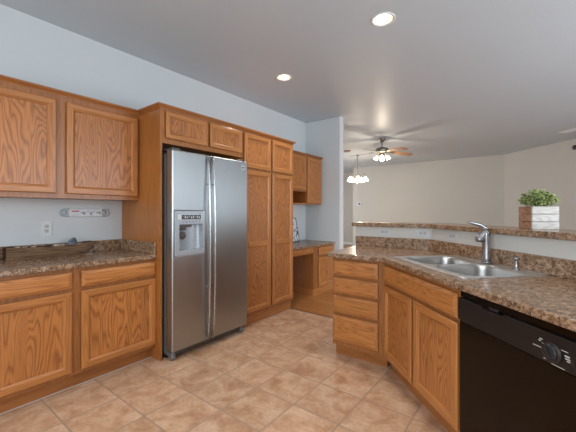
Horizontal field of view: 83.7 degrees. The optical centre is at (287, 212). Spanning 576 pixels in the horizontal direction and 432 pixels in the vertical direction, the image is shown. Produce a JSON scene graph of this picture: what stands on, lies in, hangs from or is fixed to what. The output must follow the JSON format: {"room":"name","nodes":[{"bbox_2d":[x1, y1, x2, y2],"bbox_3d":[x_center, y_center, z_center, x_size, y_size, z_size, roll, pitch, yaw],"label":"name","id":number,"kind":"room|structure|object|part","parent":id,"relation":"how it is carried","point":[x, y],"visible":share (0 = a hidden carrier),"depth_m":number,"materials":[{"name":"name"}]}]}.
{"room":"kitchen","nodes":[
{"label":"kitchen","id":0,"kind":"room"},
{"bbox_2d":[0,4,305,246],"bbox_3d":[-1.876,-0.155,2.947,0.120,2.860,7.040,0,0,37],"label":"wall","id":1,"kind":"structure","parent":0,"point":[32,49],"depth_m":2.93,"materials":[{"name":"white paint"}]},
{"bbox_2d":[0,74,61,198],"bbox_3d":[-2.049,-0.520,2.324,0.360,0.821,0.600,0,0,37],"label":"upper cabinet","id":2,"kind":"object","parent":1,"relation":"attached to","point":[30,113],"visible":1,"depth_m":2.31,"materials":[{"name":"brown wood"}]},
{"bbox_3d":[-1.925,-0.500,2.229,0.008,0.591,0.413,0,0,37],"label":"panel","id":3,"kind":"part","parent":2,"relation":"part of","materials":[{"name":"brown wood"}]},
{"bbox_3d":[-2.049,-0.912,2.324,0.360,0.038,0.600,0,0,37],"label":"crown moulding","id":4,"kind":"part","parent":2,"relation":"part of","materials":[{"name":"brown wood"}]},
{"bbox_2d":[41,221,51,235],"bbox_3d":[-2.007,0.135,2.671,0.008,0.125,0.078,0,0,37],"label":"power outlet","id":5,"kind":"object","parent":1,"relation":"attached to","point":[46,226],"visible":1,"depth_m":2.67,"materials":[{"name":"white plastic"}]},
{"bbox_2d":[44,224,48,232],"bbox_3d":[-2.005,0.135,2.669,0.003,0.068,0.033,0,0,37],"label":"receptacle","id":6,"kind":"object","parent":5,"relation":"attached to","point":[46,226],"depth_m":2.67,"materials":[{"name":"grey plastic"}]},
{"bbox_2d":[0,239,120,259],"bbox_3d":[-2.004,0.311,2.664,0.019,0.100,1.235,0,0,37],"label":"backsplash","id":7,"kind":"structure","parent":1,"relation":"attached to","point":[114,244],"depth_m":3.00,"materials":[{"name":"brown laminate"}]},
{"bbox_2d":[60,209,108,216],"bbox_3d":[-1.822,0.004,2.897,0.026,0.072,0.392,0,0,37],"label":"paper towel holder","id":8,"kind":"object","parent":1,"relation":"attached to","point":[64,212],"visible":1,"depth_m":2.88,"materials":[{"name":"silver metal"}]},
{"bbox_3d":[-1.821,0.004,2.896,0.022,0.072,0.270,0,0,37],"label":"rail","id":9,"kind":"part","parent":8,"relation":"part of","materials":[{"name":"white plastic"}]},
{"bbox_2d":[54,90,139,200],"bbox_3d":[-1.679,-0.520,2.807,0.360,0.821,0.616,0,0,37],"label":"upper cabinet","id":10,"kind":"object","parent":1,"relation":"attached to","point":[100,139],"visible":0.91,"depth_m":2.68,"materials":[{"name":"brown wood"}]},
{"bbox_3d":[-1.679,-0.912,2.807,0.360,0.038,0.616,0,0,37],"label":"crown moulding","id":11,"kind":"part","parent":10,"relation":"part of","materials":[{"name":"brown wood"}]},
{"bbox_3d":[-1.551,-0.500,2.717,0.008,0.591,0.443,0,0,37],"label":"panel","id":12,"kind":"part","parent":10,"relation":"part of","materials":[{"name":"brown wood"}]},
{"bbox_2d":[293,150,307,203],"bbox_3d":[-0.082,-0.530,4.893,0.360,0.801,0.829,0,0,37],"label":"upper cabinet","id":13,"kind":"object","parent":1,"relation":"attached to","point":[299,158],"visible":0.34,"depth_m":4.97,"materials":[{"name":"brown wood"}]},
{"bbox_3d":[0.168,-0.617,4.963,0.008,0.422,0.282,0,0,37],"label":"panel","id":14,"kind":"part","parent":13,"relation":"part of","materials":[{"name":"brown wood"}]},
{"bbox_3d":[0.171,-0.617,4.961,0.024,0.525,0.385,0,0,37],"label":"door","id":15,"kind":"part","parent":13,"relation":"part of","materials":[{"name":"brown wood"}]},
{"bbox_3d":[-0.082,-0.912,4.893,0.360,0.038,0.829,0,0,37],"label":"crown moulding","id":16,"kind":"part","parent":13,"relation":"part of","materials":[{"name":"brown wood"}]},
{"bbox_2d":[293,154,322,204],"bbox_3d":[0.316,-0.530,5.414,0.360,0.801,0.482,0,0,37],"label":"upper cabinet","id":17,"kind":"object","parent":1,"relation":"attached to","point":[312,196],"visible":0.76,"depth_m":5.26,"materials":[{"name":"brown wood"}]},
{"bbox_3d":[0.435,-0.517,5.306,0.024,0.725,0.415,0,0,37],"label":"door","id":18,"kind":"part","parent":17,"relation":"part of","materials":[{"name":"brown wood"}]},
{"bbox_3d":[0.432,-0.517,5.308,0.008,0.622,0.312,0,0,37],"label":"panel","id":19,"kind":"part","parent":17,"relation":"part of","materials":[{"name":"brown wood"}]},
{"bbox_3d":[0.316,-0.912,5.414,0.360,0.038,0.482,0,0,37],"label":"crown moulding","id":20,"kind":"part","parent":17,"relation":"part of","materials":[{"name":"brown wood"}]},
{"bbox_2d":[0,309,448,431],"bbox_3d":[-0.003,1.325,0.689,5.840,0.100,5.730,0,0,37],"label":"floor","id":21,"kind":"structure","parent":0,"point":[285,372],"depth_m":2.26,"materials":[{"name":"beige tile"}]},
{"bbox_2d":[0,268,75,414],"bbox_3d":[-1.939,0.837,2.246,0.624,0.876,0.610,0,0,37],"label":"base cabinet","id":22,"kind":"object","parent":21,"relation":"on","point":[38,310],"visible":0.91,"depth_m":2.12,"materials":[{"name":"brown wood"}]},
{"bbox_3d":[-1.708,0.855,2.069,0.008,0.451,0.431,0,0,37],"label":"panel","id":23,"kind":"part","parent":22,"relation":"part of","materials":[{"name":"brown wood"}]},
{"bbox_3d":[-1.703,0.484,2.065,0.028,0.113,0.550,0,0,37],"label":"drawer","id":24,"kind":"part","parent":22,"relation":"part of","materials":[{"name":"brown wood"}]},
{"bbox_3d":[-1.704,0.855,2.066,0.024,0.570,0.550,0,0,37],"label":"door","id":25,"kind":"part","parent":22,"relation":"part of","materials":[{"name":"brown wood"}]},
{"bbox_2d":[0,239,156,276],"bbox_3d":[-1.760,0.330,2.477,0.634,0.138,1.235,0,0,37],"label":"countertop","id":26,"kind":"structure","parent":22,"relation":"on","point":[104,252],"depth_m":2.52,"materials":[{"name":"brown stone"}]},
{"bbox_2d":[2,241,94,260],"bbox_3d":[-1.927,0.307,2.627,0.124,0.107,0.600,0,0,37],"label":"trough","id":27,"kind":"object","parent":26,"relation":"on","point":[28,252],"visible":0.97,"depth_m":2.55,"materials":[{"name":"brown wood"}]},
{"bbox_2d":[66,237,76,244],"bbox_3d":[-1.841,0.253,2.735,0.060,0.078,0.085,0,0,37],"label":"stone","id":28,"kind":"object","parent":27,"relation":"in","point":[72,240],"visible":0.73,"depth_m":2.73,"materials":[{"name":"grey stone"}]},
{"bbox_2d":[73,259,155,386],"bbox_3d":[-1.570,0.837,2.729,0.624,0.876,0.606,0,0,37],"label":"base cabinet","id":29,"kind":"object","parent":21,"relation":"on","point":[116,303],"visible":0.77,"depth_m":2.52,"materials":[{"name":"brown wood"}]},
{"bbox_3d":[-1.326,0.855,2.561,0.024,0.570,0.576,0,0,37],"label":"door","id":30,"kind":"part","parent":29,"relation":"part of","materials":[{"name":"brown wood"}]},
{"bbox_3d":[-1.324,0.484,2.560,0.028,0.113,0.576,0,0,37],"label":"drawer","id":31,"kind":"part","parent":29,"relation":"part of","materials":[{"name":"brown wood"}]},
{"bbox_3d":[-1.329,0.855,2.564,0.008,0.451,0.457,0,0,37],"label":"panel","id":32,"kind":"part","parent":29,"relation":"part of","materials":[{"name":"brown wood"}]},
{"bbox_2d":[122,102,243,360],"bbox_3d":[-1.065,0.172,3.322,0.710,2.206,1.009,0,0,37],"label":"tall cabinet","id":33,"kind":"object","parent":21,"relation":"on","point":[162,126],"visible":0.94,"depth_m":2.90,"materials":[{"name":"brown wood"}]},
{"bbox_3d":[-1.359,0.338,2.964,0.678,1.875,0.020,0,0,37],"label":"panel","id":34,"kind":"part","parent":33,"relation":"part of","materials":[{"name":"brown wood"}]},
{"bbox_3d":[-0.922,-0.761,2.956,0.024,0.237,0.446,0,0,37],"label":"door","id":35,"kind":"part","parent":33,"relation":"part of","materials":[{"name":"brown wood"}]},
{"bbox_3d":[-0.926,-0.761,2.959,0.008,0.130,0.339,0,0,37],"label":"panel","id":36,"kind":"part","parent":33,"relation":"part of","materials":[{"name":"brown wood"}]},
{"bbox_3d":[-1.065,-0.912,3.322,0.710,0.038,1.009,0,0,37],"label":"crown moulding","id":37,"kind":"part","parent":33,"relation":"part of","materials":[{"name":"brown wood"}]},
{"bbox_3d":[-0.636,-0.761,3.330,0.024,0.237,0.436,0,0,37],"label":"door","id":38,"kind":"part","parent":33,"relation":"part of","materials":[{"name":"brown wood"}]},
{"bbox_3d":[-0.639,-0.761,3.333,0.008,0.130,0.329,0,0,37],"label":"panel","id":39,"kind":"part","parent":33,"relation":"part of","materials":[{"name":"brown wood"}]},
{"bbox_2d":[162,147,246,360],"bbox_3d":[-0.988,0.359,3.279,0.828,1.832,0.890,0,0,37],"label":"refrigerator","id":40,"kind":"object","parent":21,"relation":"on","point":[204,197],"visible":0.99,"depth_m":2.96,"materials":[{"name":"grey metal"}]},
{"bbox_3d":[-0.889,0.328,2.895,0.088,1.725,0.401,0,0,37],"label":"freezer door","id":41,"kind":"part","parent":40,"relation":"part of","materials":[{"name":"silver metal"}]},
{"bbox_3d":[-0.732,0.325,2.981,0.060,1.700,0.024,0,0,37],"label":"handle","id":42,"kind":"part","parent":40,"relation":"part of","materials":[{"name":"silver metal"}]},
{"bbox_3d":[-0.696,0.325,3.028,0.060,1.700,0.024,0,0,37],"label":"handle","id":43,"kind":"part","parent":40,"relation":"part of","materials":[{"name":"silver metal"}]},
{"bbox_3d":[-0.617,0.328,3.251,0.088,1.725,0.483,0,0,37],"label":"fridge door","id":44,"kind":"part","parent":40,"relation":"part of","materials":[{"name":"silver metal"}]},
{"bbox_2d":[231,127,295,326],"bbox_3d":[-0.467,0.172,4.103,0.710,2.206,0.956,0,0,37],"label":"pantry cabinet","id":45,"kind":"object","parent":21,"relation":"on","point":[268,158],"visible":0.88,"depth_m":3.84,"materials":[{"name":"brown wood"}]},
{"bbox_3d":[-0.349,-0.037,3.712,0.008,0.746,0.327,0,0,37],"label":"panel","id":46,"kind":"part","parent":45,"relation":"part of","materials":[{"name":"brown wood"}]},
{"bbox_3d":[-0.349,0.728,3.712,0.008,0.676,0.327,0,0,37],"label":"panel","id":47,"kind":"part","parent":45,"relation":"part of","materials":[{"name":"brown wood"}]},
{"bbox_3d":[-0.346,-0.688,3.709,0.024,0.383,0.446,0,0,37],"label":"door","id":48,"kind":"part","parent":45,"relation":"part of","materials":[{"name":"brown wood"}]},
{"bbox_3d":[-0.349,-0.688,3.712,0.008,0.264,0.327,0,0,37],"label":"panel","id":49,"kind":"part","parent":45,"relation":"part of","materials":[{"name":"brown wood"}]},
{"bbox_3d":[-0.346,0.328,3.709,0.024,1.595,0.446,0,0,37],"label":"door","id":50,"kind":"part","parent":45,"relation":"part of","materials":[{"name":"brown wood"}]},
{"bbox_3d":[-0.467,-0.912,4.103,0.710,0.038,0.956,0,0,37],"label":"crown moulding","id":51,"kind":"part","parent":45,"relation":"part of","materials":[{"name":"brown wood"}]},
{"bbox_3d":[-0.067,0.328,4.074,0.024,1.595,0.414,0,0,37],"label":"door","id":52,"kind":"part","parent":45,"relation":"part of","materials":[{"name":"brown wood"}]},
{"bbox_3d":[-0.070,-0.037,4.077,0.008,0.746,0.295,0,0,37],"label":"panel","id":53,"kind":"part","parent":45,"relation":"part of","materials":[{"name":"brown wood"}]},
{"bbox_3d":[-0.070,0.728,4.077,0.008,0.676,0.295,0,0,37],"label":"panel","id":54,"kind":"part","parent":45,"relation":"part of","materials":[{"name":"brown wood"}]},
{"bbox_3d":[-0.067,-0.688,4.074,0.024,0.383,0.414,0,0,37],"label":"door","id":55,"kind":"part","parent":45,"relation":"part of","materials":[{"name":"brown wood"}]},
{"bbox_3d":[-0.070,-0.688,4.077,0.008,0.264,0.295,0,0,37],"label":"panel","id":56,"kind":"part","parent":45,"relation":"part of","materials":[{"name":"brown wood"}]},
{"bbox_2d":[290,308,332,317],"bbox_3d":[0.436,1.273,3.961,1.080,0.004,0.016,0,0,37],"label":"trim","id":57,"kind":"structure","parent":21,"relation":"on","point":[290,308],"depth_m":4.05,"materials":[{"name":"brown wood"}]},
{"bbox_2d":[333,257,389,366],"bbox_3d":[0.763,0.837,2.962,0.475,0.876,0.628,0,0,37],"label":"base cabinet","id":58,"kind":"object","parent":21,"relation":"on","point":[357,284],"visible":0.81,"depth_m":2.71,"materials":[{"name":"brown wood"}]},
{"bbox_3d":[0.567,1.017,2.735,0.411,0.224,0.028,0,0,37],"label":"drawer","id":59,"kind":"part","parent":58,"relation":"part of","materials":[{"name":"brown wood"}]},
{"bbox_3d":[0.567,0.804,2.735,0.411,0.146,0.028,0,0,37],"label":"drawer","id":60,"kind":"part","parent":58,"relation":"part of","materials":[{"name":"brown wood"}]},
{"bbox_3d":[0.567,0.639,2.735,0.411,0.128,0.028,0,0,37],"label":"drawer","id":61,"kind":"part","parent":58,"relation":"part of","materials":[{"name":"brown wood"}]},
{"bbox_3d":[0.567,0.485,2.735,0.411,0.124,0.028,0,0,37],"label":"drawer","id":62,"kind":"part","parent":58,"relation":"part of","materials":[{"name":"brown wood"}]},
{"bbox_2d":[383,263,462,431],"bbox_3d":[1.113,0.837,2.167,0.608,0.876,0.925,0,0,-8],"label":"base cabinet","id":63,"kind":"object","parent":21,"relation":"on","point":[421,322],"visible":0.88,"depth_m":1.98,"materials":[{"name":"brown wood"}]},
{"bbox_3d":[0.802,0.859,2.353,0.008,0.444,0.311,0,0,-8],"label":"panel","id":64,"kind":"part","parent":63,"relation":"part of","materials":[{"name":"brown wood"}]},
{"bbox_3d":[0.798,0.859,2.352,0.024,0.563,0.430,0,0,-8],"label":"door","id":65,"kind":"part","parent":63,"relation":"part of","materials":[{"name":"brown wood"}]},
{"bbox_3d":[0.863,0.859,1.893,0.008,0.444,0.320,0,0,-8],"label":"panel","id":66,"kind":"part","parent":63,"relation":"part of","materials":[{"name":"brown wood"}]},
{"bbox_3d":[0.859,0.859,1.892,0.024,0.563,0.439,0,0,-8],"label":"door","id":67,"kind":"part","parent":63,"relation":"part of","materials":[{"name":"brown wood"}]},
{"bbox_2d":[327,236,575,331],"bbox_3d":[0.960,0.328,2.175,1.028,0.142,2.732,0,0,-8],"label":"countertop","id":68,"kind":"structure","parent":63,"relation":"on","point":[551,298],"depth_m":1.76,"materials":[{"name":"brown stone"}]},
{"bbox_2d":[394,255,548,278],"bbox_3d":[1.164,0.450,2.196,0.550,0.194,0.840,0,0,-8],"label":"sink","id":69,"kind":"object","parent":68,"relation":"in","point":[454,265],"visible":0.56,"depth_m":2.18,"materials":[{"name":"silver metal"}]},
{"bbox_3d":[1.124,0.452,2.392,0.393,0.190,0.360,0,0,-8],"label":"bowl","id":70,"kind":"part","parent":69,"relation":"part of","materials":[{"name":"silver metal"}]},
{"bbox_3d":[1.177,0.452,1.996,0.393,0.190,0.376,0,0,-8],"label":"bowl","id":71,"kind":"part","parent":69,"relation":"part of","materials":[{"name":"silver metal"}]},
{"bbox_2d":[510,257,520,269],"bbox_3d":[1.411,0.318,1.999,0.064,0.077,0.044,0,0,-8],"label":"soap dispenser","id":72,"kind":"object","parent":69,"relation":"on","point":[516,262],"visible":1,"depth_m":1.99,"materials":[{"name":"silver metal"}]},
{"bbox_2d":[468,222,492,262],"bbox_3d":[1.337,0.208,2.239,0.175,0.288,0.072,0,0,-8],"label":"faucet","id":73,"kind":"object","parent":68,"relation":"on","point":[484,236],"visible":1,"depth_m":2.22,"materials":[{"name":"silver metal"}]},
{"bbox_3d":[1.325,0.102,2.237,0.149,0.076,0.048,0,0,-8],"label":"lever","id":74,"kind":"part","parent":73,"relation":"part of","materials":[{"name":"silver metal"}]},
{"bbox_3d":[1.347,0.167,2.240,0.082,0.082,0.058,0,0,-8],"label":"spout","id":75,"kind":"part","parent":73,"relation":"part of","materials":[{"name":"silver metal"}]},
{"bbox_2d":[458,291,575,431],"bbox_3d":[1.199,0.840,1.405,0.619,0.870,0.598,0,0,-8],"label":"dishwasher","id":76,"kind":"object","parent":21,"relation":"on","point":[518,369],"visible":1,"depth_m":1.33,"materials":[{"name":"black plastic"}]},
{"bbox_3d":[0.939,0.493,1.371,0.038,0.112,0.598,0,0,-8],"label":"control panel","id":77,"kind":"part","parent":76,"relation":"part of","materials":[{"name":"black plastic"}]},
{"bbox_3d":[0.947,0.501,1.165,0.001,0.088,0.159,0,0,-8],"label":"dial plate","id":78,"kind":"part","parent":76,"relation":"part of","materials":[{"name":"grey plastic"}]},
{"bbox_2d":[0,0,575,172],"bbox_3d":[0.855,-1.665,5.265,10.040,0.160,14.040,0,0,37],"label":"ceiling","id":79,"kind":"structure","parent":0,"point":[446,79],"depth_m":3.27,"materials":[{"name":"paint"}]},
{"bbox_2d":[275,74,291,80],"bbox_3d":[-0.047,-1.657,3.777,0.200,0.156,0.200,0,0,37],"label":"recessed light","id":80,"kind":"object","parent":79,"relation":"in","point":[281,77],"visible":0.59,"depth_m":3.83,"materials":[{"name":"white paint"}]},
{"bbox_2d":[347,155,368,182],"bbox_3d":[1.936,-1.195,8.887,0.579,0.780,0.569,0,0,37],"label":"chandelier","id":81,"kind":"object","parent":79,"relation":"hanging from","point":[350,179],"visible":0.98,"depth_m":8.84,"materials":[{"name":"white glass"}]},
{"bbox_2d":[351,138,411,160],"bbox_3d":[1.976,-1.349,6.890,1.312,0.472,1.306,0,0,37],"label":"ceiling fan","id":82,"kind":"object","parent":79,"relation":"hanging from","point":[381,150],"visible":1,"depth_m":6.85,"materials":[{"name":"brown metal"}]},
{"bbox_3d":[2.217,-1.275,6.502,0.136,0.074,0.490,0,0,-27],"label":"blade","id":83,"kind":"part","parent":82,"relation":"part of","materials":[{"name":"brown wood"}]},
{"bbox_3d":[2.458,-1.275,6.966,0.490,0.074,0.136,0,0,-9],"label":"blade","id":84,"kind":"part","parent":82,"relation":"part of","materials":[{"name":"brown wood"}]},
{"bbox_2d":[370,12,395,26],"bbox_3d":[0.781,-1.657,2.641,0.200,0.156,0.200,0,0,37],"label":"recessed light","id":85,"kind":"object","parent":79,"relation":"in","point":[382,19],"visible":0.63,"depth_m":2.69,"materials":[{"name":"white paint"}]},
{"bbox_2d":[557,128,575,132],"bbox_3d":[5.474,-1.580,6.199,0.200,0.008,0.400,0,0,-8],"label":"ceiling vent","id":86,"kind":"object","parent":79,"relation":"in","point":[573,129],"visible":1,"depth_m":6.27,"materials":[{"name":"white metal"}]},
{"bbox_2d":[291,244,352,316],"bbox_3d":[2.596,1.325,7.540,10.040,0.100,8.310,0,0,37],"label":"floor","id":87,"kind":"structure","parent":0,"point":[322,304],"depth_m":4.54,"materials":[{"name":"brown wood"}]},
{"bbox_2d":[293,244,333,295],"bbox_3d":[0.361,0.899,5.279,0.588,0.752,0.613,0,0,37],"label":"base cabinet","id":88,"kind":"object","parent":87,"relation":"on","point":[312,273],"visible":0.77,"depth_m":5.01,"materials":[{"name":"brown wood"}]},
{"bbox_2d":[293,240,334,256],"bbox_3d":[0.155,0.554,5.008,0.599,0.133,1.294,0,0,37],"label":"countertop","id":89,"kind":"structure","parent":88,"relation":"on","point":[302,244],"depth_m":4.82,"materials":[{"name":"brown stone"}]},
{"bbox_2d":[293,218,299,241],"bbox_3d":[0.100,0.290,5.338,0.098,0.397,0.200,0,0,37],"label":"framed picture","id":90,"kind":"object","parent":89,"relation":"on","point":[295,228],"visible":0.53,"depth_m":5.36,"materials":[{"name":"grey paper"}]},
{"bbox_3d":[-0.014,0.572,4.750,0.516,0.097,0.678,0,0,37],"label":"apron unit","id":91,"kind":"part","parent":89,"relation":"part of","materials":[{"name":"brown wood"}]},
{"bbox_3d":[0.615,0.925,5.154,0.024,0.450,0.463,0,0,37],"label":"door","id":92,"kind":"part","parent":88,"relation":"part of","materials":[{"name":"brown wood"}]},
{"bbox_3d":[0.617,0.605,5.153,0.028,0.130,0.463,0,0,37],"label":"drawer","id":93,"kind":"part","parent":88,"relation":"part of","materials":[{"name":"brown wood"}]},
{"bbox_3d":[0.612,0.925,5.157,0.008,0.347,0.360,0,0,37],"label":"panel","id":94,"kind":"part","parent":88,"relation":"part of","materials":[{"name":"brown wood"}]},
{"bbox_2d":[306,117,338,250],"bbox_3d":[-1.051,-0.155,6.827,4.875,2.860,0.125,0,0,37],"label":"wall","id":95,"kind":"structure","parent":0,"point":[322,136],"depth_m":5.44,"materials":[{"name":"white paint"}]},
{"bbox_2d":[339,116,342,249],"bbox_3d":[0.889,-0.154,5.343,0.008,2.859,0.121,0,0,37],"label":"trim","id":96,"kind":"structure","parent":95,"relation":"attached to","point":[340,117],"depth_m":5.31,"materials":[{"name":"white paint"}]},
{"bbox_2d":[343,172,352,241],"bbox_3d":[2.131,-0.155,13.053,2.360,2.860,0.120,0,0,37],"label":"wall","id":97,"kind":"structure","parent":0,"point":[347,186],"depth_m":12.79,"materials":[{"name":"beige paint"}]},
{"bbox_2d":[353,155,503,244],"bbox_3d":[4.163,-0.155,10.238,4.530,2.860,0.120,0,0,37],"label":"wall","id":98,"kind":"structure","parent":0,"point":[462,190],"depth_m":9.91,"materials":[{"name":"beige paint"}]},
{"bbox_2d":[356,226,575,259],"bbox_3d":[1.501,0.713,2.063,0.580,1.124,3.375,0,0,-17],"label":"wall","id":99,"kind":"structure","parent":0,"point":[564,249],"depth_m":2.22,"materials":[{"name":"white paint"}]},
{"bbox_2d":[379,228,389,234],"bbox_3d":[0.997,0.201,3.324,0.115,0.070,0.008,0,0,37],"label":"power outlet","id":100,"kind":"object","parent":99,"relation":"attached to","point":[382,231],"visible":1,"depth_m":3.32,"materials":[{"name":"white plastic"}]},
{"bbox_2d":[417,229,428,236],"bbox_3d":[1.298,0.201,3.093,0.115,0.070,0.008,0,0,37],"label":"power outlet","id":101,"kind":"object","parent":99,"relation":"attached to","point":[420,233],"visible":1,"depth_m":3.09,"materials":[{"name":"white plastic"}]},
{"bbox_2d":[448,231,456,240],"bbox_3d":[1.400,0.201,2.738,0.008,0.070,0.115,0,0,-8],"label":"power outlet","id":102,"kind":"object","parent":99,"relation":"attached to","point":[451,235],"visible":1,"depth_m":2.73,"materials":[{"name":"white plastic"}]},
{"bbox_2d":[352,222,575,240],"bbox_3d":[1.541,0.131,2.200,0.813,0.040,3.396,0,0,-18],"label":"bar","id":103,"kind":"object","parent":99,"relation":"on","point":[559,234],"visible":0.99,"depth_m":2.33,"materials":[{"name":"brown stone"}]},
{"bbox_2d":[518,189,560,228],"bbox_3d":[1.652,-0.023,2.127,0.236,0.264,0.212,0,0,0],"label":"planter","id":104,"kind":"object","parent":103,"relation":"on","point":[538,216],"visible":1,"depth_m":2.06,"materials":[{"name":"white wood"}]},
{"bbox_2d":[356,236,575,279],"bbox_3d":[1.393,0.309,2.271,0.443,0.103,2.780,0,0,-19],"label":"backsplash","id":105,"kind":"structure","parent":99,"relation":"attached to","point":[559,267],"depth_m":2.39,"materials":[{"name":"brown stone"}]},
{"bbox_2d":[504,139,575,229],"bbox_3d":[6.286,-0.155,6.743,0.170,2.860,4.370,0,0,-8],"label":"wall","id":106,"kind":"structure","parent":0,"point":[551,167],"depth_m":7.62,"materials":[{"name":"beige paint"}]}
]}

